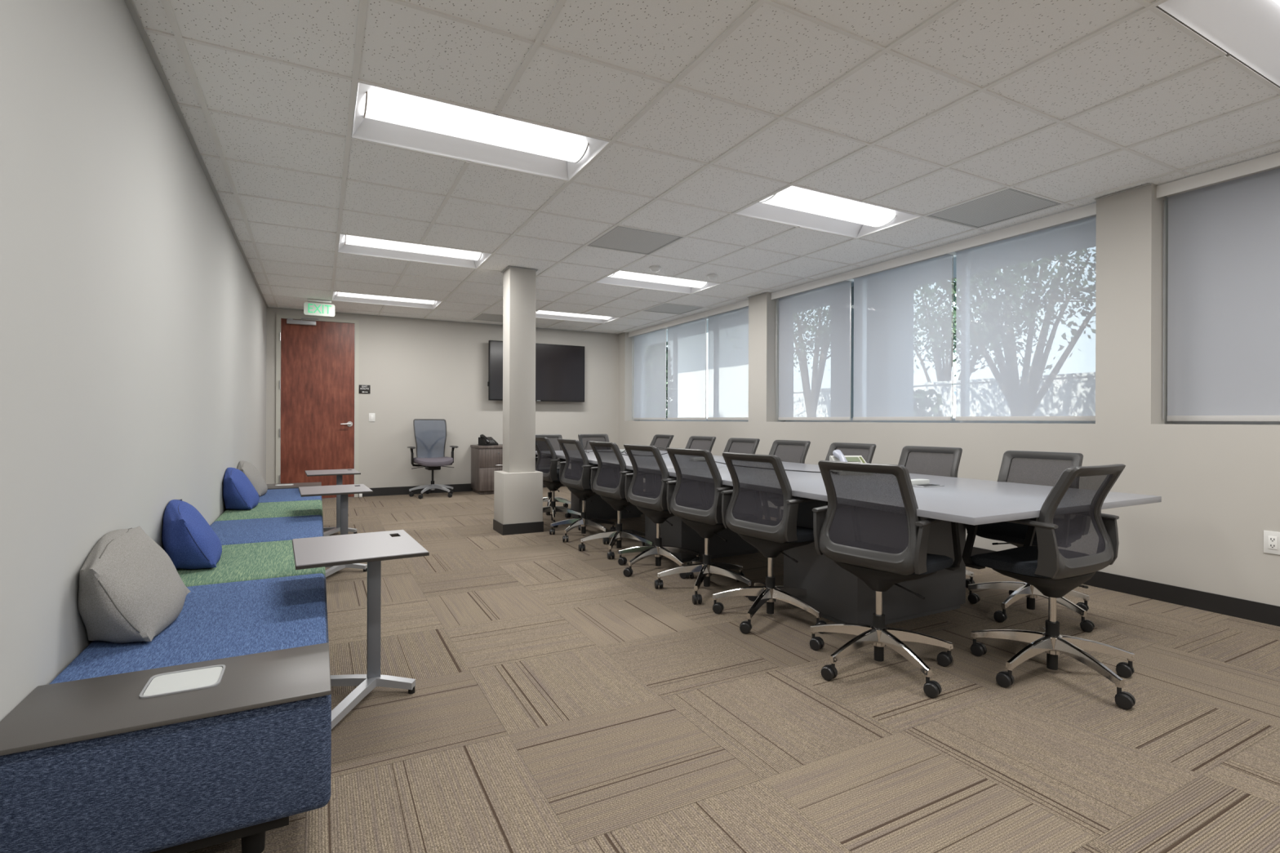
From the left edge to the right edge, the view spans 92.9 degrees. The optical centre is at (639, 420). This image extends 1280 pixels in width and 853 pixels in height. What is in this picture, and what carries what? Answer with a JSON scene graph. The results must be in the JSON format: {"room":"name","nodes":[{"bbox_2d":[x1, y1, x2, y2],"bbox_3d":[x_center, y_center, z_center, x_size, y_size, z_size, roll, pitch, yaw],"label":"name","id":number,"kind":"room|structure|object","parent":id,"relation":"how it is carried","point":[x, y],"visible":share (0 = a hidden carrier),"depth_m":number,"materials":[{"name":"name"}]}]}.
{"room":"conference room","nodes":[
{"label":"conference room","id":0,"kind":"room"},
{"bbox_2d":[0,0,266,721],"bbox_3d":[-2.148,-0.377,2.653,0.120,2.900,12.140,0,0,-28],"label":"wall","id":1,"kind":"structure","parent":0,"point":[133,315],"depth_m":1.86,"materials":[{"name":"grey paint"}]},
{"bbox_2d":[124,0,1151,334],"bbox_3d":[0.163,-1.453,3.873,5.100,0.004,11.900,0,0,-28],"label":"trim","id":2,"kind":"structure","parent":1,"relation":"attached to","point":[129,3],"depth_m":3.13,"materials":[{"name":"grey metal"}]},
{"bbox_2d":[266,307,618,488],"bbox_3d":[-2.473,-0.378,9.280,5.500,2.900,0.120,0,0,-28],"label":"wall","id":3,"kind":"structure","parent":0,"point":[413,369],"depth_m":8.94,"materials":[{"name":"beige paint"}]},
{"bbox_2d":[279,317,355,498],"bbox_3d":[-4.342,-0.153,8.204,0.894,2.426,0.116,0,0,-28],"label":"door","id":4,"kind":"structure","parent":3,"relation":"in","point":[317,382],"depth_m":8.21,"materials":[{"name":"red wood"}]},
{"bbox_2d":[275,314,359,497],"bbox_3d":[-4.350,-0.159,8.235,0.985,2.450,0.072,0,0,-28],"label":"trim","id":5,"kind":"structure","parent":3,"relation":"attached to","point":[278,317],"depth_m":8.12,"materials":[{"name":"beige paint"}]},
{"bbox_2d":[359,384,370,393],"bbox_3d":[-3.840,-0.429,8.485,0.145,0.120,0.008,0,0,-28],"label":"room sign","id":6,"kind":"object","parent":3,"relation":"attached to","point":[362,388],"visible":1,"depth_m":8.48,"materials":[{"name":"black plastic"}]},
{"bbox_2d":[368,413,374,422],"bbox_3d":[-3.756,-0.037,8.528,0.080,0.120,0.010,0,0,-28],"label":"light switch","id":7,"kind":"object","parent":3,"relation":"attached to","point":[371,415],"visible":1,"depth_m":8.52,"materials":[{"name":"white plastic"}]},
{"bbox_2d":[358,483,564,497],"bbox_3d":[-2.627,1.014,9.128,5.092,0.115,0.008,0,0,-28],"label":"baseboard","id":8,"kind":"structure","parent":3,"relation":"attached to","point":[378,491],"depth_m":8.74,"materials":[{"name":"black rubber"}]},
{"bbox_2d":[487,340,584,402],"bbox_3d":[-1.622,-0.747,9.573,1.566,0.904,0.150,0,0,-28],"label":"television","id":9,"kind":"object","parent":3,"relation":"attached to","point":[559,368],"visible":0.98,"depth_m":9.62,"materials":[{"name":"black"}]},
{"bbox_2d":[493,266,542,524],"bbox_3d":[-1.183,-0.193,5.924,0.385,2.538,0.340,0,0,-28],"label":"wall pillar","id":10,"kind":"structure","parent":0,"point":[517,488],"depth_m":5.83,"materials":[{"name":"beige paint"}]},
{"bbox_2d":[493,519,543,535],"bbox_3d":[-1.187,1.026,5.924,0.397,0.100,0.352,0,0,-28],"label":"baseboard","id":11,"kind":"structure","parent":10,"relation":"attached to","point":[538,526],"depth_m":5.77,"materials":[{"name":"black rubber"}]},
{"bbox_2d":[501,266,537,272],"bbox_3d":[-1.178,-1.455,5.947,0.291,0.004,0.274,0,0,-28],"label":"trim","id":12,"kind":"structure","parent":10,"relation":"attached to","point":[508,267],"depth_m":5.85,"materials":[{"name":"grey metal"}]},
{"bbox_2d":[132,0,1279,333],"bbox_3d":[0.319,-1.689,4.735,6.420,0.460,13.520,0,0,-28],"label":"ceiling","id":13,"kind":"structure","parent":0,"point":[776,59],"depth_m":2.97,"materials":[{"name":"tile"}]},
{"bbox_2d":[303,298,334,316],"bbox_3d":[-3.922,-1.370,7.449,0.336,0.188,0.070,0,0,-28],"label":"exit sign","id":14,"kind":"object","parent":13,"relation":"hanging from","point":[317,308],"visible":1,"depth_m":7.43,"materials":[{"name":"white plastic"}]},
{"bbox_2d":[332,291,441,308],"bbox_3d":[-3.105,-1.509,7.476,1.191,0.086,0.582,0,0,-28],"label":"ceiling light","id":15,"kind":"object","parent":13,"relation":"attached to","point":[340,296],"visible":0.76,"depth_m":7.57,"materials":[{"name":"white plastic"}]},
{"bbox_2d":[337,292,435,304],"bbox_3d":[-3.105,-1.508,7.476,1.099,0.062,0.250,0,0,-28],"label":"diffuser","id":16,"kind":"object","parent":15,"relation":"attached to","point":[340,294],"depth_m":7.42,"materials":[{"name":"white plastic"}]},
{"bbox_2d":[337,234,490,268],"bbox_3d":[-1.966,-1.505,5.320,1.191,0.086,0.582,0,0,-28],"label":"ceiling light","id":17,"kind":"object","parent":13,"relation":"attached to","point":[351,244],"visible":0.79,"depth_m":5.38,"materials":[{"name":"white plastic"}]},
{"bbox_2d":[345,235,481,260],"bbox_3d":[-1.966,-1.504,5.320,1.099,0.062,0.250,0,0,-28],"label":"diffuser","id":18,"kind":"object","parent":17,"relation":"attached to","point":[349,239],"depth_m":5.25,"materials":[{"name":"white plastic"}]},
{"bbox_2d":[351,81,608,180],"bbox_3d":[-0.826,-1.501,3.164,1.191,0.086,0.582,0,0,-28],"label":"ceiling light","id":19,"kind":"object","parent":13,"relation":"attached to","point":[381,115],"visible":0.89,"depth_m":3.19,"materials":[{"name":"white plastic"}]},
{"bbox_2d":[364,87,587,162],"bbox_3d":[-0.826,-1.500,3.164,1.099,0.062,0.250,0,0,-28],"label":"diffuser","id":20,"kind":"object","parent":19,"relation":"attached to","point":[384,104],"depth_m":3.07,"materials":[{"name":"white plastic"}]},
{"bbox_2d":[472,313,502,321],"bbox_3d":[-2.043,-1.466,8.727,0.585,0.012,0.585,0,0,-28],"label":"ceiling vent","id":21,"kind":"object","parent":13,"relation":"in","point":[484,317],"visible":0.5,"depth_m":8.72,"materials":[{"name":"grey metal"}]},
{"bbox_2d":[535,310,617,323],"bbox_3d":[-0.950,-1.502,8.615,1.191,0.086,0.582,0,0,-28],"label":"ceiling light","id":22,"kind":"object","parent":13,"relation":"attached to","point":[540,313],"visible":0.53,"depth_m":8.74,"materials":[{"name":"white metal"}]},
{"bbox_2d":[535,310,610,319],"bbox_3d":[-0.950,-1.501,8.615,1.099,0.062,0.250,0,0,-28],"label":"diffuser","id":23,"kind":"object","parent":22,"relation":"attached to","point":[542,312],"depth_m":8.56,"materials":[{"name":"white plastic"}]},
{"bbox_2d":[587,226,683,254],"bbox_3d":[-0.049,-1.460,4.954,0.585,0.012,0.585,0,0,-28],"label":"ceiling vent","id":24,"kind":"object","parent":13,"relation":"in","point":[619,238],"visible":0.96,"depth_m":4.93,"materials":[{"name":"grey metal"}]},
{"bbox_2d":[648,265,661,271],"bbox_3d":[0.145,-1.436,5.801,0.120,0.046,0.120,0,0,-28],"label":"smoke detector","id":25,"kind":"object","parent":13,"relation":"attached to","point":[655,268],"visible":1,"depth_m":5.77,"materials":[{"name":"white plastic"}]},
{"bbox_2d":[596,271,719,293],"bbox_3d":[0.190,-1.498,6.460,1.191,0.086,0.582,0,0,-28],"label":"ceiling light","id":26,"kind":"object","parent":13,"relation":"attached to","point":[620,277],"visible":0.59,"depth_m":6.55,"materials":[{"name":"white plastic"}]},
{"bbox_2d":[608,271,706,288],"bbox_3d":[0.190,-1.497,6.460,1.099,0.062,0.250,0,0,-28],"label":"diffuser","id":27,"kind":"object","parent":26,"relation":"attached to","point":[620,274],"depth_m":6.39,"materials":[{"name":"white plastic"}]},
{"bbox_2d":[643,303,702,314],"bbox_3d":[0.428,-1.458,7.965,0.585,0.012,0.585,0,0,-28],"label":"ceiling vent","id":28,"kind":"object","parent":13,"relation":"in","point":[664,308],"visible":0.96,"depth_m":7.97,"materials":[{"name":"grey metal"}]},
{"bbox_2d":[143,0,1279,333],"bbox_3d":[0.169,-1.462,3.876,5.088,0.021,11.900,0,0,-28],"label":"grid","id":29,"kind":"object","parent":13,"relation":"attached to","point":[1153,6],"depth_m":3.12,"materials":[{"name":"white metal"}]},
{"bbox_2d":[706,273,718,279],"bbox_3d":[0.729,-1.434,6.117,0.120,0.046,0.120,0,0,-28],"label":"smoke detector","id":30,"kind":"object","parent":13,"relation":"attached to","point":[711,277],"visible":1,"depth_m":6.08,"materials":[{"name":"white plastic"}]},
{"bbox_2d":[735,185,919,237],"bbox_3d":[1.330,-1.494,4.304,1.191,0.086,0.582,0,0,-28],"label":"ceiling light","id":31,"kind":"object","parent":13,"relation":"attached to","point":[793,205],"visible":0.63,"depth_m":4.37,"materials":[{"name":"white plastic"}]},
{"bbox_2d":[760,186,895,226],"bbox_3d":[1.330,-1.493,4.304,1.099,0.062,0.250,0,0,-28],"label":"diffuser","id":32,"kind":"object","parent":31,"relation":"attached to","point":[797,198],"depth_m":4.23,"materials":[{"name":"white plastic"}]},
{"bbox_2d":[926,188,1061,228],"bbox_3d":[2.423,-1.452,4.192,0.585,0.012,0.585,0,0,-28],"label":"ceiling vent","id":33,"kind":"object","parent":13,"relation":"in","point":[1009,203],"visible":1,"depth_m":4.17,"materials":[{"name":"grey metal"}]},
{"bbox_2d":[1158,0,1279,86],"bbox_3d":[2.469,-1.490,2.148,1.191,0.086,0.582,0,0,-28],"label":"ceiling light","id":34,"kind":"object","parent":13,"relation":"attached to","point":[1249,30],"visible":1,"depth_m":2.29,"materials":[{"name":"white plastic"}]},
{"bbox_2d":[1273,0,1279,5],"bbox_3d":[2.469,-1.489,2.148,1.099,0.062,0.250,0,0,-28],"label":"diffuser","id":35,"kind":"object","parent":34,"relation":"attached to","point":[1276,2],"depth_m":2.18,"materials":[{"name":"white plastic"}]},
{"bbox_2d":[186,486,1279,852],"bbox_3d":[0.309,1.081,3.955,5.650,0.001,12.100,0,0,-28],"label":"floor","id":36,"kind":"structure","parent":0,"point":[562,701],"depth_m":2.22,"materials":[{"name":"brown carpet"}]},
{"bbox_2d":[0,573,331,852],"bbox_3d":[-1.321,0.857,1.887,0.627,0.438,1.320,0,0,-28],"label":"bench","id":37,"kind":"object","parent":36,"relation":"on","point":[215,729],"visible":0.96,"depth_m":1.38,"materials":[{"name":"blue fabric"}]},
{"bbox_2d":[77,526,190,643],"bbox_3d":[-1.600,0.505,1.966,0.203,0.289,0.630,0,0,-28],"label":"cushion","id":38,"kind":"object","parent":37,"relation":"on","point":[131,590],"visible":1,"depth_m":1.78,"materials":[{"name":"grey fabric"}]},
{"bbox_2d":[142,666,222,695],"bbox_3d":[-1.119,0.642,1.496,0.144,0.001,0.134,0,0,-28],"label":"tray","id":39,"kind":"object","parent":37,"relation":"on","point":[193,680],"depth_m":1.49,"materials":[{"name":"grey plastic"}]},
{"bbox_2d":[175,539,325,586],"bbox_3d":[-1.835,0.862,2.859,0.627,0.424,0.872,0,0,-28],"label":"module","id":40,"kind":"object","parent":36,"relation":"on","point":[272,559],"visible":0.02,"depth_m":2.68,"materials":[{"name":"green fabric"}]},
{"bbox_2d":[161,499,222,569],"bbox_3d":[-2.041,0.508,2.802,0.209,0.280,0.599,0,0,-28],"label":"cushion","id":41,"kind":"object","parent":40,"relation":"on","point":[188,539],"visible":0.95,"depth_m":2.60,"materials":[{"name":"blue fabric"}]},
{"bbox_2d":[209,515,324,545],"bbox_3d":[-2.253,0.861,3.650,0.627,0.424,0.909,0,0,-28],"label":"module","id":42,"kind":"object","parent":36,"relation":"on","point":[283,528],"visible":0.14,"depth_m":3.61,"materials":[{"name":"blue fabric"}]},
{"bbox_2d":[214,499,322,521],"bbox_3d":[-2.672,0.859,4.442,0.627,0.424,0.875,0,0,-28],"label":"module","id":43,"kind":"object","parent":36,"relation":"on","point":[300,508],"visible":0.16,"depth_m":4.32,"materials":[{"name":"green fabric"}]},
{"bbox_2d":[222,467,259,510],"bbox_3d":[-2.969,0.500,4.555,0.204,0.290,0.629,0,0,-28],"label":"cushion","id":44,"kind":"object","parent":43,"relation":"on","point":[239,493],"visible":1,"depth_m":4.34,"materials":[{"name":"blue fabric"}]},
{"bbox_2d":[258,482,322,502],"bbox_3d":[-3.213,0.851,5.466,0.627,0.438,1.434,0,0,-28],"label":"module","id":45,"kind":"object","parent":36,"relation":"on","point":[281,492],"visible":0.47,"depth_m":5.36,"materials":[{"name":"blue fabric"}]},
{"bbox_2d":[237,461,267,496],"bbox_3d":[-3.347,0.499,5.273,0.206,0.290,0.630,0,0,-28],"label":"cushion","id":46,"kind":"object","parent":45,"relation":"on","point":[248,468],"visible":0.5,"depth_m":5.13,"materials":[{"name":"grey fabric"}]},
{"bbox_2d":[304,468,360,536],"bbox_3d":[-2.850,0.777,5.643,0.432,0.588,0.646,0,0,-31],"label":"table","id":47,"kind":"object","parent":36,"relation":"on","point":[339,473],"visible":0.6,"depth_m":5.70,"materials":[{"name":"grey laminate"}]},
{"bbox_2d":[298,484,373,577],"bbox_3d":[-2.123,0.779,4.240,0.432,0.588,0.646,0,0,-31],"label":"table","id":48,"kind":"object","parent":36,"relation":"on","point":[344,491],"visible":0.67,"depth_m":4.30,"materials":[{"name":"grey laminate"}]},
{"bbox_2d":[292,529,429,728],"bbox_3d":[-1.076,0.782,2.328,0.432,0.588,0.646,0,0,-31],"label":"table","id":49,"kind":"object","parent":36,"relation":"on","point":[371,548],"visible":0.8,"depth_m":2.39,"materials":[{"name":"grey laminate"}]},
{"bbox_2d":[407,418,458,498],"bbox_3d":[-2.928,0.528,8.580,0.668,1.085,0.637,0,0,-32],"label":"office chair","id":50,"kind":"object","parent":36,"relation":"on","point":[430,434],"visible":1,"depth_m":8.64,"materials":[{"name":"grey fabric"}]},
{"bbox_2d":[470,444,502,494],"bbox_3d":[-2.017,0.723,9.128,0.916,0.700,0.562,0,0,-28],"label":"storage cabinet","id":51,"kind":"object","parent":36,"relation":"on","point":[485,460],"visible":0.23,"depth_m":8.78,"materials":[{"name":"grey wood"}]},
{"bbox_2d":[476,434,498,445],"bbox_3d":[-2.238,0.291,8.948,0.223,0.164,0.260,0,0,42],"label":"desk phone","id":52,"kind":"object","parent":51,"relation":"on","point":[483,440],"visible":1,"depth_m":8.92,"materials":[{"name":"black plastic"}]},
{"bbox_2d":[535,434,570,515],"bbox_3d":[-1.079,0.625,7.193,0.617,0.903,0.636,0,0,-28],"label":"chair","id":53,"kind":"object","parent":36,"relation":"on","point":[553,438],"visible":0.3,"depth_m":7.34,"materials":[{"name":"grey plastic"}]},
{"bbox_2d":[535,436,581,527],"bbox_3d":[-0.929,0.625,6.393,0.613,0.903,0.638,0,0,-32],"label":"chair","id":54,"kind":"object","parent":36,"relation":"on","point":[546,462],"visible":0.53,"depth_m":6.31,"materials":[{"name":"grey plastic"}]},
{"bbox_2d":[549,438,615,542],"bbox_3d":[-0.501,0.627,5.678,0.642,0.903,0.610,0,0,-32],"label":"chair","id":55,"kind":"object","parent":36,"relation":"on","point":[574,473],"visible":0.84,"depth_m":5.58,"materials":[{"name":"black fabric"}]},
{"bbox_2d":[577,434,609,449],"bbox_3d":[-0.510,0.627,7.471,0.642,0.903,0.648,0,0,-28],"label":"chair","id":56,"kind":"object","parent":36,"relation":"on","point":[583,438],"visible":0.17,"depth_m":7.62,"materials":[{"name":"grey plastic"}]},
{"bbox_2d":[578,440,653,559],"bbox_3d":[-0.165,0.628,5.060,0.631,0.903,0.598,0,0,-33],"label":"chair","id":57,"kind":"object","parent":36,"relation":"on","point":[607,480],"visible":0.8,"depth_m":4.96,"materials":[{"name":"black fabric"}]},
{"bbox_2d":[617,444,700,578],"bbox_3d":[0.142,0.629,4.395,0.640,0.903,0.638,0,0,-33],"label":"chair","id":58,"kind":"object","parent":36,"relation":"on","point":[646,488],"visible":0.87,"depth_m":4.34,"materials":[{"name":"black fabric"}]},
{"bbox_2d":[649,434,674,450],"bbox_3d":[0.141,0.629,7.317,0.626,0.903,0.626,0,0,-29],"label":"chair","id":59,"kind":"object","parent":36,"relation":"on","point":[663,441],"visible":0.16,"depth_m":7.39,"materials":[{"name":"grey plastic"}]},
{"bbox_2d":[684,435,715,452],"bbox_3d":[0.569,0.630,6.576,0.640,0.903,0.638,0,0,-36],"label":"chair","id":60,"kind":"object","parent":36,"relation":"on","point":[697,442],"visible":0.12,"depth_m":6.70,"materials":[{"name":"grey plastic"}]},
{"bbox_2d":[654,447,752,604],"bbox_3d":[0.452,0.630,3.905,0.624,0.903,0.609,0,0,-35],"label":"chair","id":61,"kind":"object","parent":36,"relation":"on","point":[695,497],"visible":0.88,"depth_m":3.81,"materials":[{"name":"black fabric"}]},
{"bbox_2d":[723,437,759,453],"bbox_3d":[0.888,0.631,5.921,0.624,0.903,0.628,0,0,-36],"label":"chair","id":62,"kind":"object","parent":36,"relation":"on","point":[734,445],"visible":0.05,"depth_m":6.02,"materials":[{"name":"grey plastic"}]},
{"bbox_2d":[712,452,827,634],"bbox_3d":[0.727,0.631,3.326,0.640,0.903,0.658,0,0,-35],"label":"chair","id":63,"kind":"object","parent":36,"relation":"on","point":[762,508],"visible":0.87,"depth_m":3.25,"materials":[{"name":"black fabric"}]},
{"bbox_2d":[768,440,810,463],"bbox_3d":[1.238,0.632,5.324,0.652,0.903,0.608,0,0,-35],"label":"chair","id":64,"kind":"object","parent":36,"relation":"on","point":[788,451],"visible":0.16,"depth_m":5.39,"materials":[{"name":"grey fabric"}]},
{"bbox_2d":[535,448,1161,625],"bbox_3d":[0.637,0.707,4.960,1.443,0.750,5.328,0,0,-28],"label":"conference table","id":65,"kind":"object","parent":36,"relation":"on","point":[841,597],"visible":0.35,"depth_m":3.35,"materials":[{"name":"grey laminate"}]},
{"bbox_2d":[621,446,666,455],"bbox_3d":[-0.015,0.320,6.325,0.395,0.087,0.767,0,0,-28],"label":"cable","id":66,"kind":"object","parent":65,"relation":"on","point":[656,446],"visible":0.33,"depth_m":6.28,"materials":[{"name":"black plastic"}]},
{"bbox_2d":[715,461,820,472],"bbox_3d":[0.895,0.358,4.699,0.150,0.009,1.286,0,0,-31],"label":"cable","id":67,"kind":"object","parent":65,"relation":"on","point":[715,461],"visible":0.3,"depth_m":4.30,"materials":[{"name":"black plastic"}]},
{"bbox_2d":[829,449,866,462],"bbox_3d":[1.404,0.283,4.095,0.260,0.164,0.223,0,0,-4],"label":"desk phone","id":68,"kind":"object","parent":65,"relation":"on","point":[837,455],"visible":0.25,"depth_m":4.14,"materials":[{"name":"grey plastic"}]},
{"bbox_2d":[825,442,875,463],"bbox_3d":[1.539,0.633,4.660,0.626,0.903,0.636,0,0,-35],"label":"chair","id":69,"kind":"object","parent":36,"relation":"on","point":[866,451],"visible":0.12,"depth_m":4.76,"materials":[{"name":"grey fabric"}]},
{"bbox_2d":[809,460,961,697],"bbox_3d":[1.048,0.632,2.677,0.619,0.903,0.635,0,0,-40],"label":"chair","id":70,"kind":"object","parent":36,"relation":"on","point":[871,527],"visible":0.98,"depth_m":2.60,"materials":[{"name":"grey plastic"}]},
{"bbox_2d":[897,445,974,588],"bbox_3d":[1.895,0.634,4.099,0.623,0.903,0.607,0,0,-39],"label":"chair","id":71,"kind":"object","parent":36,"relation":"on","point":[927,460],"visible":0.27,"depth_m":4.14,"materials":[{"name":"grey fabric"}]},
{"bbox_2d":[965,450,1094,632],"bbox_3d":[2.195,0.635,3.413,0.613,0.903,0.638,0,0,-38],"label":"chair","id":72,"kind":"object","parent":36,"relation":"on","point":[1034,468],"visible":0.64,"depth_m":3.45,"materials":[{"name":"grey plastic"}]},
{"bbox_2d":[961,463,1135,710],"bbox_3d":[1.750,0.634,2.581,0.607,0.903,0.640,0,0,-29],"label":"chair","id":73,"kind":"object","parent":36,"relation":"on","point":[1076,541],"visible":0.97,"depth_m":2.52,"materials":[{"name":"grey plastic"}]},
{"bbox_2d":[666,256,956,342],"bbox_3d":[3.214,-1.652,5.485,1.000,0.315,17.900,0,0,-28],"label":"ceiling","id":74,"kind":"structure","parent":0,"point":[954,258],"depth_m":6.22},
{"bbox_2d":[617,182,1279,606],"bbox_3d":[2.591,-0.361,5.158,0.400,2.900,11.900,0,0,-28],"label":"wall","id":75,"kind":"structure","parent":0,"point":[1218,486],"depth_m":3.80,"materials":[{"name":"beige paint"}]},
{"bbox_2d":[640,318,748,421],"bbox_3d":[0.792,-0.717,8.799,0.060,1.468,3.280,0,0,-28],"label":"window","id":76,"kind":"structure","parent":75,"relation":"in","point":[707,318],"depth_m":9.07,"materials":[{"name":"silver metal"}]},
{"bbox_2d":[628,324,667,419],"bbox_3d":[0.119,-0.728,9.675,0.130,1.448,1.101,0,0,-28],"label":"roller shade","id":77,"kind":"object","parent":76,"relation":"attached to","point":[650,400],"visible":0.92,"depth_m":9.67,"materials":[{"name":"grey fabric"}]},
{"bbox_2d":[661,312,708,420],"bbox_3d":[0.629,-0.726,8.711,0.130,1.448,1.078,0,0,-28],"label":"roller shade","id":78,"kind":"object","parent":76,"relation":"attached to","point":[686,335],"visible":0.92,"depth_m":8.72,"materials":[{"name":"grey fabric"}]},
{"bbox_2d":[701,299,748,420],"bbox_3d":[1.138,-0.725,7.748,0.130,1.448,1.098,0,0,-28],"label":"roller shade","id":79,"kind":"object","parent":76,"relation":"attached to","point":[728,325],"visible":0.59,"depth_m":7.81,"materials":[{"name":"grey fabric"}]},
{"bbox_2d":[850,286,853,417],"bbox_3d":[2.596,-0.104,6.858,0.400,2.785,0.820,0,0,-28],"label":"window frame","id":80,"kind":"structure","parent":75,"relation":"in","point":[852,288],"depth_m":6.83,"materials":[{"name":"black metal"}]},
{"bbox_2d":[785,254,1095,423],"bbox_3d":[2.486,-0.712,5.594,0.060,1.468,3.310,0,0,-28],"label":"window","id":81,"kind":"structure","parent":75,"relation":"in","point":[953,420],"depth_m":5.18,"materials":[{"name":"silver metal"}]},
{"bbox_2d":[770,272,853,420],"bbox_3d":[1.806,-0.722,6.483,0.130,1.448,1.102,0,0,-28],"label":"roller shade","id":82,"kind":"object","parent":81,"relation":"attached to","point":[815,317],"visible":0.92,"depth_m":6.46,"materials":[{"name":"grey fabric"}]},
{"bbox_2d":[844,244,956,420],"bbox_3d":[2.319,-0.721,5.514,0.130,1.448,1.088,0,0,-28],"label":"roller shade","id":83,"kind":"object","parent":81,"relation":"attached to","point":[903,305],"visible":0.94,"depth_m":5.48,"materials":[{"name":"grey fabric"}]},
{"bbox_2d":[946,202,1096,421],"bbox_3d":[2.834,-0.719,4.539,0.130,1.448,1.117,0,0,-28],"label":"roller shade","id":84,"kind":"object","parent":81,"relation":"attached to","point":[1025,292],"visible":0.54,"depth_m":4.52,"materials":[{"name":"grey fabric"}]},
{"bbox_2d":[971,546,1279,626],"bbox_3d":[2.406,1.035,5.063,0.008,0.105,11.900,0,0,-28],"label":"baseboard","id":85,"kind":"structure","parent":75,"relation":"attached to","point":[1256,611],"depth_m":3.56,"materials":[{"name":"black rubber"}]},
{"bbox_2d":[1156,151,1279,421],"bbox_3d":[3.502,-0.717,3.276,0.130,1.448,1.139,0,0,-28],"label":"roller shade","id":86,"kind":"object","parent":75,"relation":"attached to","point":[1224,306],"visible":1,"depth_m":3.54,"materials":[{"name":"grey fabric"}]},
{"bbox_2d":[1172,421,1279,424],"bbox_3d":[4.201,-0.706,2.350,0.060,1.468,3.430,0,0,-28],"label":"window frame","id":87,"kind":"structure","parent":75,"relation":"in","point":[1173,422],"depth_m":3.62,"materials":[{"name":"silver metal"}]},
{"bbox_2d":[1263,530,1279,555],"bbox_3d":[3.381,0.653,3.219,0.010,0.120,0.120,0,0,-28],"label":"power outlet","id":88,"kind":"object","parent":75,"relation":"attached to","point":[1271,539],"visible":1,"depth_m":3.24,"materials":[{"name":"white plastic"}]},
{"bbox_2d":[1268,536,1276,549],"bbox_3d":[3.367,0.653,3.239,0.003,0.068,0.034,0,0,-28],"label":"receptacle","id":89,"kind":"object","parent":88,"relation":"attached to","point":[1272,540],"depth_m":3.24,"materials":[{"name":"grey plastic"}]},
{"bbox_3d":[10.496,1.340,28.174,35.100,0.050,80.000,0,0,-28],"label":"floor","id":90,"kind":"structure","parent":0,"visible":0},
{"bbox_2d":[666,341,667,417],"bbox_3d":[0.134,-0.540,15.565,1.864,3.656,1.886,0,0,-11],"label":"bush","id":91,"kind":"object","parent":90,"relation":"on","point":[667,341],"visible":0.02,"depth_m":15.30,"materials":[{"name":"green plant"}]},
{"bbox_2d":[666,332,708,418],"bbox_3d":[-4.199,-1.084,28.545,2.750,4.700,30.000,0,0,-28],"label":"building","id":92,"kind":"object","parent":90,"relation":"on","point":[707,337],"visible":0.02,"depth_m":17.70,"materials":[{"name":"white"}]},
{"bbox_2d":[951,380,955,417],"bbox_3d":[5.420,0.298,11.463,0.360,2.000,9.200,0,0,-28],"label":"wall","id":93,"kind":"structure","parent":90,"relation":"on","point":[953,381],"depth_m":10.82,"materials":[{"name":"white"}]},
{"bbox_2d":[951,277,955,352],"bbox_3d":[5.229,-1.627,8.321,4.371,5.861,4.222,0,0,6],"label":"tree","id":94,"kind":"object","parent":90,"relation":"on","point":[954,278],"visible":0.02,"depth_m":7.80,"materials":[{"name":"green plant"}]},
{"bbox_2d":[951,280,955,377],"bbox_3d":[7.221,-1.354,13.495,3.680,5.329,4.052,0,0,-28],"label":"tree","id":95,"kind":"object","parent":90,"relation":"on","point":[954,317],"visible":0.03,"depth_m":13.15,"materials":[{"name":"green plant"}]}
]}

